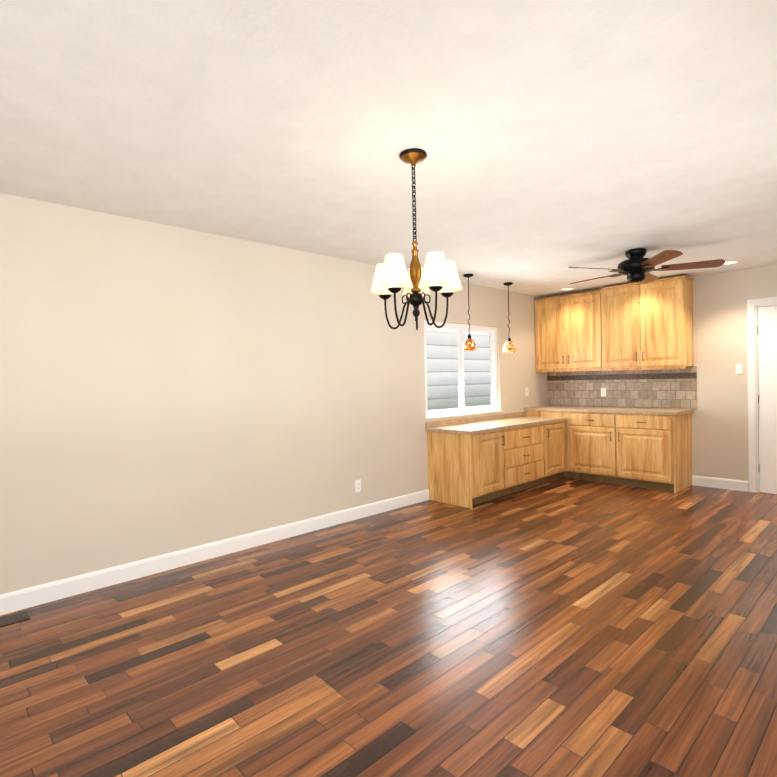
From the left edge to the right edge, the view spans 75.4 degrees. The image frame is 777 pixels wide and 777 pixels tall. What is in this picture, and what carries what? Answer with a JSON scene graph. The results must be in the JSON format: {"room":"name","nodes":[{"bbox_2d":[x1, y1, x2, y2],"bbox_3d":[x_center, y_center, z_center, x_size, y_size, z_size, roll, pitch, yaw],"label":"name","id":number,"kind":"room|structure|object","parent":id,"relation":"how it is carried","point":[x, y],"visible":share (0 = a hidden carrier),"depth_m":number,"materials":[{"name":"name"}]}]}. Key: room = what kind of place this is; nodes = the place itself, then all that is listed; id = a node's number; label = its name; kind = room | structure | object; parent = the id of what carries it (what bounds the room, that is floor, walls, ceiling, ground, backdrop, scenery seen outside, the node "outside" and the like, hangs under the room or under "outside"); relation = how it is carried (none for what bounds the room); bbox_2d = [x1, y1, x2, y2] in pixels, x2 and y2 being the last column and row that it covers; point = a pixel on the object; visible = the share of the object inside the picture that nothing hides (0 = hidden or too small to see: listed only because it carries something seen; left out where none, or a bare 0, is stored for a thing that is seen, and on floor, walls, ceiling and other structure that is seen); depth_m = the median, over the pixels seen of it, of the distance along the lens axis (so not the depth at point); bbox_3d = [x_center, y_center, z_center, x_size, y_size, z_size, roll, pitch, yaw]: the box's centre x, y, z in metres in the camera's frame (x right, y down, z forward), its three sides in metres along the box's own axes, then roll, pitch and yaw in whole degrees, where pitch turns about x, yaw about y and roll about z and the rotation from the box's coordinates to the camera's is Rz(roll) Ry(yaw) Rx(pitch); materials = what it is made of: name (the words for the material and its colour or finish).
{"room":"empty dining room","nodes":[
{"label":"empty dining room","id":0,"kind":"room"},
{"bbox_2d":[0,193,546,594],"bbox_3d":[-1.005,0.040,4.205,9.240,2.440,0.150,-2,1,-44],"label":"wall","id":1,"kind":"structure","parent":0,"point":[165,389],"depth_m":3.67,"materials":[{"name":"paint"}]},
{"bbox_2d":[0,489,428,614],"bbox_3d":[-1.854,1.236,3.275,6.365,0.115,0.014,-2,1,-44],"label":"baseboard","id":2,"kind":"structure","parent":1,"relation":"attached to","point":[17,600],"depth_m":3.62,"materials":[{"name":"white paint"}]},
{"bbox_2d":[355,479,360,492],"bbox_3d":[-0.288,0.925,4.777,0.070,0.115,0.008,-2,1,-44],"label":"outlet","id":3,"kind":"object","parent":1,"relation":"attached to","point":[357,485],"visible":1,"depth_m":4.77,"materials":[{"name":"white plastic"}]},
{"bbox_2d":[424,320,501,418],"bbox_3d":[0.875,-0.225,5.963,1.416,1.073,0.137,-2,1,-44],"label":"window","id":4,"kind":"structure","parent":1,"relation":"in","point":[462,409],"depth_m":5.97,"materials":[{"name":"white plastic"}]},
{"bbox_2d":[425,413,524,428],"bbox_3d":[1.121,0.369,6.115,1.987,0.060,0.017,-2,1,-44],"label":"backsplash","id":5,"kind":"structure","parent":1,"relation":"attached to","point":[428,425],"depth_m":5.95,"materials":[{"name":"beige stone"}]},
{"bbox_2d":[0,477,776,776],"bbox_3d":[0.438,1.304,2.744,9.240,0.100,4.250,-2,1,-44],"label":"floor","id":6,"kind":"structure","parent":0,"point":[565,627],"depth_m":2.42,"materials":[{"name":"brown wood"}]},
{"bbox_2d":[0,610,29,627],"bbox_3d":[-2.200,1.305,2.782,0.340,0.006,0.150,-2,1,-44],"label":"floor vent","id":7,"kind":"object","parent":6,"relation":"in","point":[13,618],"visible":1,"depth_m":2.85,"materials":[{"name":"brown metal"}]},
{"bbox_2d":[427,429,508,508],"bbox_3d":[0.841,0.828,5.445,0.576,0.745,0.598,-2,1,-44],"label":"base cabinet","id":8,"kind":"object","parent":6,"relation":"on","point":[472,461],"depth_m":5.24,"materials":[{"name":"brown wood"}]},
{"bbox_2d":[425,417,564,436],"bbox_3d":[1.325,0.418,5.904,1.987,0.040,0.605,-2,1,-44],"label":"countertop","id":9,"kind":"structure","parent":8,"relation":"on","point":[470,427],"depth_m":5.61,"materials":[{"name":"beige stone"}]},
{"bbox_2d":[505,425,544,493],"bbox_3d":[1.355,0.809,5.935,0.845,0.745,0.598,-2,1,-44],"label":"base cabinet","id":10,"kind":"object","parent":6,"relation":"on","point":[524,445],"depth_m":5.73,"materials":[{"name":"brown wood"}]},
{"bbox_2d":[545,421,568,482],"bbox_3d":[1.865,0.790,6.423,0.567,0.745,0.598,-2,1,-44],"label":"base cabinet","id":11,"kind":"object","parent":6,"relation":"on","point":[556,447],"depth_m":6.23,"materials":[{"name":"brown wood"}]},
{"bbox_2d":[569,409,691,493],"bbox_3d":[2.920,0.715,6.144,0.618,0.860,1.230,-2,1,-44],"label":"base cabinet","id":12,"kind":"object","parent":6,"relation":"on","point":[642,450],"depth_m":5.84,"materials":[{"name":"brown wood"}]},
{"bbox_2d":[525,405,692,416],"bbox_3d":[2.705,0.266,6.347,0.625,0.040,1.872,-2,1,-44],"label":"countertop","id":13,"kind":"structure","parent":12,"relation":"on","point":[580,409],"depth_m":6.08,"materials":[{"name":"beige stone"}]},
{"bbox_2d":[0,0,776,296],"bbox_3d":[0.385,-1.236,2.702,9.240,0.100,4.250,-2,1,-44],"label":"ceiling","id":14,"kind":"structure","parent":0,"point":[554,139],"depth_m":2.24,"materials":[{"name":"paint"}]},
{"bbox_2d":[371,148,461,329],"bbox_3d":[0.129,-0.741,2.525,0.462,0.871,0.467,-2,1,-44],"label":"chandelier","id":15,"kind":"object","parent":14,"relation":"hanging from","point":[438,272],"visible":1,"depth_m":2.50,"materials":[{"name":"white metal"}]},
{"bbox_2d":[462,274,476,350],"bbox_3d":[0.877,-0.826,5.489,0.164,0.829,0.164,-2,1,-44],"label":"pendant light","id":16,"kind":"object","parent":14,"relation":"hanging from","point":[469,343],"visible":1,"depth_m":5.45,"materials":[{"name":"brown metal"}]},
{"bbox_2d":[502,282,515,352],"bbox_3d":[1.441,-0.847,6.028,0.164,0.829,0.164,-2,1,-44],"label":"pendant light","id":17,"kind":"object","parent":14,"relation":"hanging from","point":[509,346],"visible":1,"depth_m":5.99,"materials":[{"name":"brown metal"}]},
{"bbox_2d":[559,287,574,290],"bbox_3d":[2.305,-1.283,6.496,0.188,0.010,0.188,-2,1,-44],"label":"recessed light","id":18,"kind":"object","parent":14,"relation":"in","point":[566,289],"visible":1,"depth_m":6.50,"materials":[{"name":"white paint"}]},
{"bbox_2d":[568,248,724,303],"bbox_3d":[2.258,-1.010,4.618,1.304,0.490,1.309,-2,1,-44],"label":"ceiling fan","id":19,"kind":"object","parent":14,"relation":"hanging from","point":[636,267],"visible":1,"depth_m":4.46,"materials":[{"name":"black metal"}]},
{"bbox_2d":[724,260,738,264],"bbox_3d":[3.478,-1.286,5.154,0.188,0.010,0.188,-2,1,-44],"label":"recessed light","id":20,"kind":"object","parent":14,"relation":"in","point":[730,262],"visible":0.6,"depth_m":5.15,"materials":[{"name":"white paint"}]},
{"bbox_2d":[547,264,776,490],"bbox_3d":[3.695,-0.087,5.863,0.150,2.440,3.950,-2,1,-44],"label":"wall","id":21,"kind":"structure","parent":0,"point":[720,431],"depth_m":5.67,"materials":[{"name":"paint"}]},
{"bbox_2d":[534,288,601,370],"bbox_3d":[2.463,-0.749,6.769,0.338,0.995,0.935,-2,1,-44],"label":"upper cabinet","id":22,"kind":"object","parent":21,"relation":"attached to","point":[568,327],"depth_m":6.64,"materials":[{"name":"brown wood"}]},
{"bbox_2d":[547,366,696,408],"bbox_3d":[2.937,-0.010,6.544,0.008,0.494,1.893,-2,1,-44],"label":"tile backsplash","id":23,"kind":"structure","parent":21,"relation":"attached to","point":[668,388],"depth_m":6.43,"materials":[{"name":"beige tile"}]},
{"bbox_2d":[601,388,605,396],"bbox_3d":[2.836,0.049,6.638,0.008,0.115,0.070,-2,1,-44],"label":"outlet","id":24,"kind":"object","parent":23,"relation":"attached to","point":[603,392],"visible":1,"depth_m":6.63,"materials":[{"name":"white plastic"}]},
{"bbox_2d":[602,275,693,370],"bbox_3d":[3.110,-0.762,6.092,0.338,1.016,0.937,-2,1,-44],"label":"upper cabinet","id":25,"kind":"object","parent":21,"relation":"attached to","point":[615,328],"depth_m":5.91,"materials":[{"name":"brown wood"}]},
{"bbox_2d":[692,475,748,491],"bbox_3d":[3.756,1.077,5.725,0.014,0.115,0.559,-2,1,-44],"label":"baseboard","id":26,"kind":"structure","parent":21,"relation":"attached to","point":[729,484],"depth_m":5.71,"materials":[{"name":"white paint"}]},
{"bbox_2d":[735,364,742,373],"bbox_3d":[3.871,-0.216,5.553,0.016,0.115,0.070,-2,1,-44],"label":"light switch","id":27,"kind":"object","parent":21,"relation":"attached to","point":[739,368],"visible":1,"depth_m":5.55,"materials":[{"name":"white plastic"}]},
{"bbox_2d":[747,297,776,492],"bbox_3d":[4.314,0.081,5.210,0.166,2.100,0.952,-2,1,-44],"label":"door frame","id":28,"kind":"structure","parent":21,"relation":"attached to","point":[753,391],"depth_m":5.46,"materials":[{"name":"white paint"}]},
{"bbox_2d":[757,306,776,493],"bbox_3d":[4.255,0.125,5.160,0.119,2.000,0.781,-2,1,-44],"label":"door","id":29,"kind":"structure","parent":21,"relation":"in","point":[767,355],"depth_m":5.39,"materials":[{"name":"white paint"}]},
{"label":"outside","id":30,"kind":"structure","parent":0,"visible":0},
{"bbox_2d":[426,327,490,410],"bbox_3d":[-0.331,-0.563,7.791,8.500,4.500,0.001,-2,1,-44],"label":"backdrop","id":31,"kind":"structure","parent":30,"point":[472,375],"depth_m":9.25,"materials":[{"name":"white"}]}
]}

